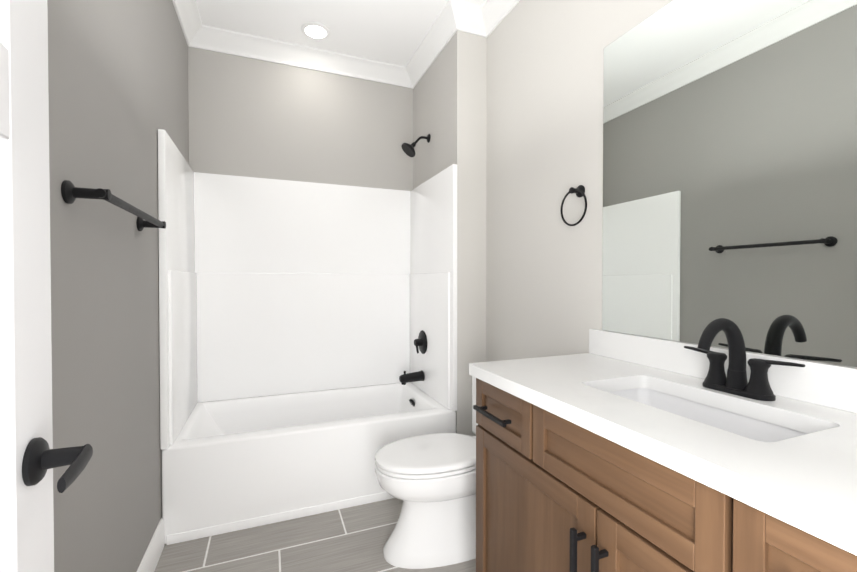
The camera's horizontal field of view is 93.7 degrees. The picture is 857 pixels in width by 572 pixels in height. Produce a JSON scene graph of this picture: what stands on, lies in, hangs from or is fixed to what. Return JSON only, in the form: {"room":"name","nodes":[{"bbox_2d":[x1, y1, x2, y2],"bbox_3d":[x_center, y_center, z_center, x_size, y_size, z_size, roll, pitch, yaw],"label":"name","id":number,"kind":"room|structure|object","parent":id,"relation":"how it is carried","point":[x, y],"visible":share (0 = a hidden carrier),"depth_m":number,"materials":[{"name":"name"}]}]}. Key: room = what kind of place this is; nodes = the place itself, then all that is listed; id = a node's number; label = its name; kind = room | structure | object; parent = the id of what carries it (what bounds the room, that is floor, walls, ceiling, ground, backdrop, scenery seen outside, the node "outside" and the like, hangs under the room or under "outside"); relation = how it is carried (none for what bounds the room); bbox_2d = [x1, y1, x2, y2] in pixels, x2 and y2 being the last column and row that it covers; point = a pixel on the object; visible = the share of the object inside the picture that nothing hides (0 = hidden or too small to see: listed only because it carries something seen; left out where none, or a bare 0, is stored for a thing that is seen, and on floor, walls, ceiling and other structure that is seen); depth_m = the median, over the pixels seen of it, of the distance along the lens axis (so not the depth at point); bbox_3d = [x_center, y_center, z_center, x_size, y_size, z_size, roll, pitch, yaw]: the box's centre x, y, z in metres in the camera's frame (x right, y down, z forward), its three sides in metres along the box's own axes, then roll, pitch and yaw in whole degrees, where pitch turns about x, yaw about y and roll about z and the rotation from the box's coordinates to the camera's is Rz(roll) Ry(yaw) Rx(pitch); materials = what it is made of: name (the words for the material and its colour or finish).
{"room":"bathroom","nodes":[
{"label":"bathroom","id":0,"kind":"room"},
{"bbox_2d":[47,0,188,571],"bbox_3d":[-1.009,-0.196,1.103,0.120,2.820,3.340,0,1,-22],"label":"wall","id":1,"kind":"structure","parent":0,"point":[118,82],"depth_m":1.27,"materials":[{"name":"paint"}]},
{"bbox_2d":[61,180,165,230],"bbox_3d":[-0.974,-0.239,1.300,0.090,0.058,0.658,0,1,-22],"label":"towel rail","id":2,"kind":"object","parent":1,"relation":"attached to","point":[70,192],"visible":1,"depth_m":1.03,"materials":[{"name":"black metal"}]},
{"bbox_2d":[137,518,164,571],"bbox_3d":[-0.802,1.153,0.783,0.014,0.130,2.319,0,1,-22],"label":"baseboard","id":3,"kind":"structure","parent":1,"relation":"attached to","point":[151,557],"depth_m":1.67,"materials":[{"name":"white paint"}]},
{"bbox_2d":[172,0,207,49],"bbox_3d":[-0.910,-1.554,1.125,0.092,0.105,3.100,0,1,-22],"label":"crown molding","id":4,"kind":"structure","parent":1,"relation":"attached to","point":[187,11],"depth_m":2.39,"materials":[{"name":"white paint"}]},
{"bbox_2d":[188,47,412,190],"bbox_3d":[-0.695,-0.220,2.960,1.835,2.820,0.120,0,1,-22],"label":"wall","id":5,"kind":"structure","parent":0,"point":[249,117],"depth_m":2.79,"materials":[{"name":"paint"}]},
{"bbox_2d":[204,25,415,88],"bbox_3d":[-0.749,-1.575,2.808,1.395,0.105,0.092,0,1,-22],"label":"crown molding","id":6,"kind":"structure","parent":5,"relation":"attached to","point":[220,40],"depth_m":2.76,"materials":[{"name":"white paint"}]},
{"bbox_2d":[154,498,475,571],"bbox_3d":[-0.156,1.260,1.460,1.955,0.100,3.340,0,1,-22],"label":"floor","id":7,"kind":"structure","parent":0,"point":[353,539],"depth_m":1.85,"materials":[{"name":"tile"}]},
{"bbox_2d":[161,382,455,544],"bbox_3d":[-0.676,0.971,2.495,1.511,0.450,0.782,0,1,-22],"label":"bathtub","id":8,"kind":"object","parent":7,"relation":"on","point":[230,465],"visible":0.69,"depth_m":2.12,"materials":[{"name":"white plastic"}]},
{"bbox_2d":[158,129,456,449],"bbox_3d":[-0.675,0.011,2.479,1.511,1.469,0.790,0,1,-22],"label":"tub surround","id":9,"kind":"object","parent":8,"relation":"on","point":[268,287],"visible":0.85,"depth_m":2.71,"materials":[{"name":"white plastic"}]},
{"bbox_2d":[399,370,424,384],"bbox_3d":[-0.118,0.630,2.781,0.170,0.090,0.074,0,1,-22],"label":"tub spout","id":10,"kind":"object","parent":9,"relation":"attached to","point":[404,378],"visible":0.98,"depth_m":2.76,"materials":[{"name":"black metal"}]},
{"bbox_2d":[414,330,426,353],"bbox_3d":[-0.072,0.393,2.796,0.073,0.164,0.164,0,1,-22],"label":"shower valve","id":11,"kind":"object","parent":9,"relation":"attached to","point":[421,341],"visible":0.98,"depth_m":2.77,"materials":[{"name":"black metal"}]},
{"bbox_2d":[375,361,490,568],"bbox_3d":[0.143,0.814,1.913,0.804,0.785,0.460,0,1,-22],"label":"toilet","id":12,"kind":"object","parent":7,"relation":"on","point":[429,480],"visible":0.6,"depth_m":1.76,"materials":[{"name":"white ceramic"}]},
{"bbox_2d":[469,329,856,571],"bbox_3d":[0.625,0.700,1.000,0.594,1.030,1.204,0,1,-22],"label":"bathroom vanity","id":13,"kind":"object","parent":7,"relation":"on","point":[610,451],"visible":1,"depth_m":0.92,"materials":[{"name":"brown wood"}]},
{"bbox_2d":[684,318,804,400],"bbox_3d":[0.770,0.184,1.051,0.177,0.200,0.288,0,1,-22],"label":"faucet","id":14,"kind":"object","parent":13,"relation":"on","point":[755,387],"visible":1,"depth_m":1.05,"materials":[{"name":"black metal"}]},
{"bbox_2d":[196,0,485,66],"bbox_3d":[-0.156,-1.660,1.423,1.955,0.100,3.340,0,1,-22],"label":"ceiling","id":15,"kind":"structure","parent":0,"point":[395,32],"depth_m":2.47,"materials":[{"name":"white paint"}]},
{"bbox_2d":[301,22,329,39],"bbox_3d":[-0.717,-1.620,2.557,0.180,0.009,0.180,0,1,-22],"label":"recessed light","id":16,"kind":"object","parent":15,"relation":"in","point":[316,30],"visible":1,"depth_m":2.55,"materials":[{"name":"white paint"}]},
{"bbox_2d":[413,30,486,435],"bbox_3d":[0.119,-0.218,2.800,0.200,2.820,0.780,0,1,-22],"label":"wall","id":17,"kind":"structure","parent":0,"point":[450,102],"depth_m":2.44,"materials":[{"name":"paint"}]},
{"bbox_2d":[401,134,430,156],"bbox_3d":[-0.089,-0.976,2.772,0.199,0.174,0.116,0,1,-22],"label":"shower head","id":18,"kind":"object","parent":17,"relation":"attached to","point":[408,149],"visible":1,"depth_m":2.76},
{"bbox_2d":[404,0,471,83],"bbox_3d":[0.026,-1.573,2.642,0.107,0.105,0.772,0,1,-22],"label":"crown molding","id":19,"kind":"structure","parent":17,"relation":"attached to","point":[456,15],"depth_m":2.52,"materials":[{"name":"white paint"}]},
{"bbox_2d":[486,0,856,367],"bbox_3d":[0.718,-0.204,1.725,0.120,2.820,3.220,0,1,-22],"label":"wall","id":20,"kind":"structure","parent":0,"point":[545,87],"depth_m":1.93,"materials":[{"name":"paint"}]},
{"bbox_2d":[468,0,519,37],"bbox_3d":[0.740,-1.557,1.361,0.095,0.105,2.320,0,1,-22],"label":"crown molding","id":21,"kind":"structure","parent":20,"relation":"attached to","point":[486,18],"depth_m":2.33,"materials":[{"name":"white paint"}]},
{"bbox_2d":[560,185,586,225],"bbox_3d":[0.628,-0.344,1.714,0.054,0.176,0.157,0,1,-22],"label":"towel ring","id":22,"kind":"object","parent":20,"relation":"attached to","point":[579,190],"visible":1,"depth_m":1.71,"materials":[{"name":"black metal"}]},
{"bbox_2d":[602,0,856,366],"bbox_3d":[0.903,-0.377,1.083,0.006,1.118,1.115,0,1,-22],"label":"mirror","id":23,"kind":"object","parent":20,"relation":"attached to","point":[729,159],"visible":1,"depth_m":1.14,"materials":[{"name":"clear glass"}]},
{"bbox_3d":[0.438,-0.181,-0.054,1.715,2.820,0.120,0,1,-22],"label":"wall","id":24,"kind":"structure","parent":0,"visible":0},
{"bbox_2d":[0,0,92,571],"bbox_3d":[-0.315,0.200,0.152,0.115,2.028,0.808,0,1,-22],"label":"door","id":25,"kind":"structure","parent":24,"relation":"in","point":[31,458],"depth_m":0.45,"materials":[{"name":"white paint"}]}
]}

